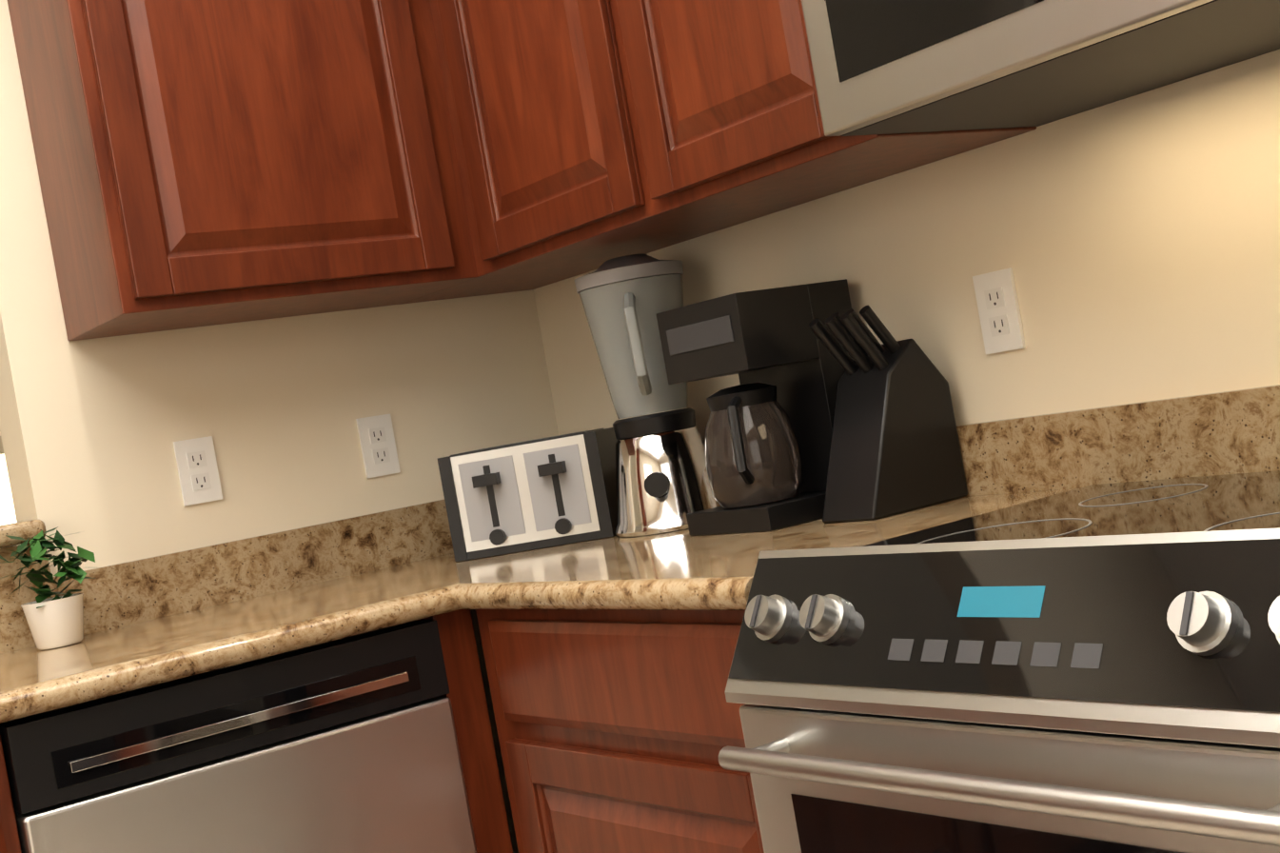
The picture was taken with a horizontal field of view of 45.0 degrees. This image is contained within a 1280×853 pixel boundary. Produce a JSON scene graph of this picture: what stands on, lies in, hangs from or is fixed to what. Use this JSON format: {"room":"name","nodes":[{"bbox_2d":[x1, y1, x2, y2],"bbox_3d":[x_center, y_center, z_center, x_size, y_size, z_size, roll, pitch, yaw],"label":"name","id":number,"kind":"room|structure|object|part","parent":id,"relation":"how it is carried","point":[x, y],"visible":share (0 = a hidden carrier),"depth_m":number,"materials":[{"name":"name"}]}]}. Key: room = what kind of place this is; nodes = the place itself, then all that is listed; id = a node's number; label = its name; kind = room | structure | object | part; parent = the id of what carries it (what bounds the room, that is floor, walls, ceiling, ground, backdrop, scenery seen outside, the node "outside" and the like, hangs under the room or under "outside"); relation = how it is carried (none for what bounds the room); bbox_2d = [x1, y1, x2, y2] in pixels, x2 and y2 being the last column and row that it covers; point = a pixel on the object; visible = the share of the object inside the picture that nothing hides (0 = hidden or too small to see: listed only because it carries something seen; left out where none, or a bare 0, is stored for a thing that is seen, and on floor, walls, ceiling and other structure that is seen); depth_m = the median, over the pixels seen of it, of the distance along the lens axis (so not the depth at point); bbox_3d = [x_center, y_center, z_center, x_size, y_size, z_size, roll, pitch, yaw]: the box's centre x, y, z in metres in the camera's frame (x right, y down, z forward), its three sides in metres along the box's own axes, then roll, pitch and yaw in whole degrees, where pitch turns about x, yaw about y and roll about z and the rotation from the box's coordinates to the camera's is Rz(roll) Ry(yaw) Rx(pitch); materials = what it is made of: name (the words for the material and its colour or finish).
{"room":"kitchen","nodes":[
{"label":"kitchen","id":0,"kind":"room"},
{"bbox_2d":[0,0,558,852],"bbox_3d":[-1.686,-0.068,2.223,3.546,2.920,0.140,-10,1,-36],"label":"wall","id":1,"kind":"structure","parent":0,"point":[91,430],"depth_m":2.80,"materials":[{"name":"beige paint"}]},
{"bbox_2d":[0,519,46,547],"bbox_3d":[-1.673,0.292,2.261,1.479,0.035,0.385,-10,1,-36],"label":"granite bar ledge","id":2,"kind":"object","parent":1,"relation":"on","point":[30,529],"visible":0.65,"depth_m":2.51,"materials":[{"name":"beige stone"}]},
{"bbox_2d":[173,435,222,506],"bbox_3d":[-0.786,0.079,2.753,0.070,0.115,0.008,-10,1,-36],"label":"outlet","id":3,"kind":"object","parent":1,"relation":"attached to","point":[198,472],"visible":1,"depth_m":2.75,"materials":[{"name":"white plastic"}]},
{"bbox_2d":[355,413,400,478],"bbox_3d":[-0.500,0.037,2.961,0.070,0.115,0.008,-10,1,-36],"label":"outlet","id":4,"kind":"object","parent":1,"relation":"attached to","point":[378,445],"visible":1,"depth_m":2.96,"materials":[{"name":"white plastic"}]},
{"bbox_2d":[0,49,1279,453],"bbox_3d":[-0.208,-0.337,3.291,0.140,2.920,13.740,-10,1,-36],"label":"wall","id":5,"kind":"structure","parent":0,"point":[1132,242],"depth_m":2.12,"materials":[{"name":"beige paint"}]},
{"bbox_2d":[7,0,491,340],"bbox_3d":[-0.720,-0.733,2.694,0.641,1.066,0.330,-10,1,-36],"label":"upper cabinet","id":6,"kind":"object","parent":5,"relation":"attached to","point":[207,162],"depth_m":2.54,"materials":[{"name":"brown wood"}]},
{"bbox_2d":[426,0,758,281],"bbox_3d":[-0.087,-0.805,2.603,0.330,0.992,0.486,-10,1,-36],"label":"upper cabinet","id":7,"kind":"object","parent":5,"relation":"attached to","point":[525,103],"depth_m":2.56,"materials":[{"name":"brown wood"}]},
{"bbox_2d":[593,0,1036,228],"bbox_3d":[0.211,-0.854,2.183,0.330,0.992,0.548,-10,1,-36],"label":"upper cabinet","id":8,"kind":"object","parent":5,"relation":"attached to","point":[717,116],"depth_m":2.18,"materials":[{"name":"brown wood"}]},
{"bbox_2d":[972,267,1025,354],"bbox_3d":[0.514,-0.165,2.219,0.008,0.115,0.070,-10,1,-36],"label":"outlet","id":9,"kind":"object","parent":5,"relation":"attached to","point":[998,311],"visible":1,"depth_m":2.21,"materials":[{"name":"white plastic"}]},
{"bbox_2d":[800,0,1279,136],"bbox_3d":[0.538,-0.633,1.674,0.464,0.449,0.754,-10,1,-36],"label":"microwave","id":10,"kind":"object","parent":5,"relation":"attached to","point":[884,67],"visible":1,"depth_m":1.74,"materials":[{"name":"grey metal"}]},
{"bbox_3d":[-1.422,1.398,2.228,3.826,0.060,13.740,-10,1,-36],"label":"floor","id":11,"kind":"structure","parent":0,"visible":0},
{"bbox_2d":[0,619,477,852],"bbox_3d":[-0.647,0.790,2.374,0.620,0.868,0.608,-10,1,-36],"label":"dishwasher","id":12,"kind":"object","parent":11,"relation":"on","point":[348,744],"visible":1,"depth_m":2.14,"materials":[{"name":"grey metal"}]},
{"bbox_3d":[-0.489,0.758,2.150,0.620,0.624,0.044,-10,1,-36],"label":"door","id":13,"kind":"part","parent":12,"relation":"part of","materials":[{"name":"silver metal"}]},
{"bbox_2d":[0,609,512,852],"bbox_3d":[-1.242,0.895,1.957,2.229,0.874,0.620,-10,1,-36],"label":"base cabinet","id":14,"kind":"object","parent":11,"relation":"on","point":[465,695],"visible":0.15,"depth_m":2.35,"materials":[{"name":"brown wood"}]},
{"bbox_2d":[0,498,803,723],"bbox_3d":[-1.371,0.368,1.902,3.542,0.207,0.658,-10,1,-36],"label":"countertop","id":15,"kind":"structure","parent":14,"relation":"on","point":[167,617],"depth_m":2.44,"materials":[{"name":"beige stone"}]},
{"bbox_2d":[0,526,96,649],"bbox_3d":[-0.938,0.255,2.457,0.168,0.188,0.172,-10,1,-36],"label":"potted plant","id":16,"kind":"object","parent":15,"relation":"on","point":[56,620],"visible":1,"depth_m":2.43,"materials":[{"name":"green plant"}]},
{"bbox_2d":[437,427,617,561],"bbox_3d":[-0.189,0.120,2.815,0.290,0.190,0.231,-10,1,9],"label":"toaster","id":17,"kind":"object","parent":15,"relation":"on","point":[534,494],"visible":0.9,"depth_m":2.73,"materials":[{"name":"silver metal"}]},
{"bbox_2d":[574,254,720,536],"bbox_3d":[0.020,-0.060,2.679,0.201,0.474,0.216,-10,1,-36],"label":"blender","id":18,"kind":"object","parent":15,"relation":"on","point":[662,481],"visible":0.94,"depth_m":2.62,"materials":[{"name":"silver metal"}]},
{"bbox_2d":[656,278,853,535],"bbox_3d":[0.201,-0.029,2.431,0.240,0.355,0.200,-10,1,-36],"label":"coffee maker","id":19,"kind":"object","parent":15,"relation":"on","point":[768,336],"visible":0.75,"depth_m":2.37,"materials":[{"name":"black plastic"}]},
{"bbox_2d":[705,382,804,508],"bbox_3d":[0.166,0.027,2.391,0.172,0.184,0.162,-10,1,-36],"label":"carafe","id":20,"kind":"object","parent":19,"relation":"in","point":[753,455],"visible":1,"depth_m":2.35,"materials":[{"name":"clear glass"}]},
{"bbox_2d":[808,305,967,522],"bbox_3d":[0.350,-0.026,2.271,0.198,0.301,0.110,-10,1,-36],"label":"knife block","id":21,"kind":"object","parent":15,"relation":"on","point":[895,446],"visible":1,"depth_m":2.24,"materials":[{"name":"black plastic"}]},
{"bbox_2d":[475,609,764,852],"bbox_3d":[0.260,0.629,2.239,0.620,0.874,0.707,-10,1,-36],"label":"base cabinet","id":22,"kind":"object","parent":11,"relation":"on","point":[618,730],"visible":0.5,"depth_m":2.02,"materials":[{"name":"brown wood"}]},
{"bbox_2d":[718,470,1279,852],"bbox_3d":[0.608,0.516,1.591,0.728,0.898,0.754,-10,1,-36],"label":"range","id":23,"kind":"object","parent":11,"relation":"on","point":[1092,668],"visible":1,"depth_m":1.42,"materials":[{"name":"grey metal"}]},
{"bbox_3d":[0.386,0.523,1.432,0.050,0.510,0.746,-10,1,-36],"label":"door","id":24,"kind":"part","parent":23,"relation":"part of","materials":[{"name":"silver metal"}]},
{"bbox_3d":[-2.387,1.106,6.073,0.450,0.780,0.900,-10,1,-36],"label":"console table","id":25,"kind":"object","parent":11,"relation":"on","visible":0},
{"bbox_2d":[0,453,16,525],"bbox_3d":[-2.439,0.415,5.844,0.520,0.600,0.520,-10,1,-36],"label":"table lamp","id":26,"kind":"object","parent":25,"relation":"on","point":[7,512],"visible":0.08,"depth_m":5.71,"materials":[{"name":"white"}]}
]}

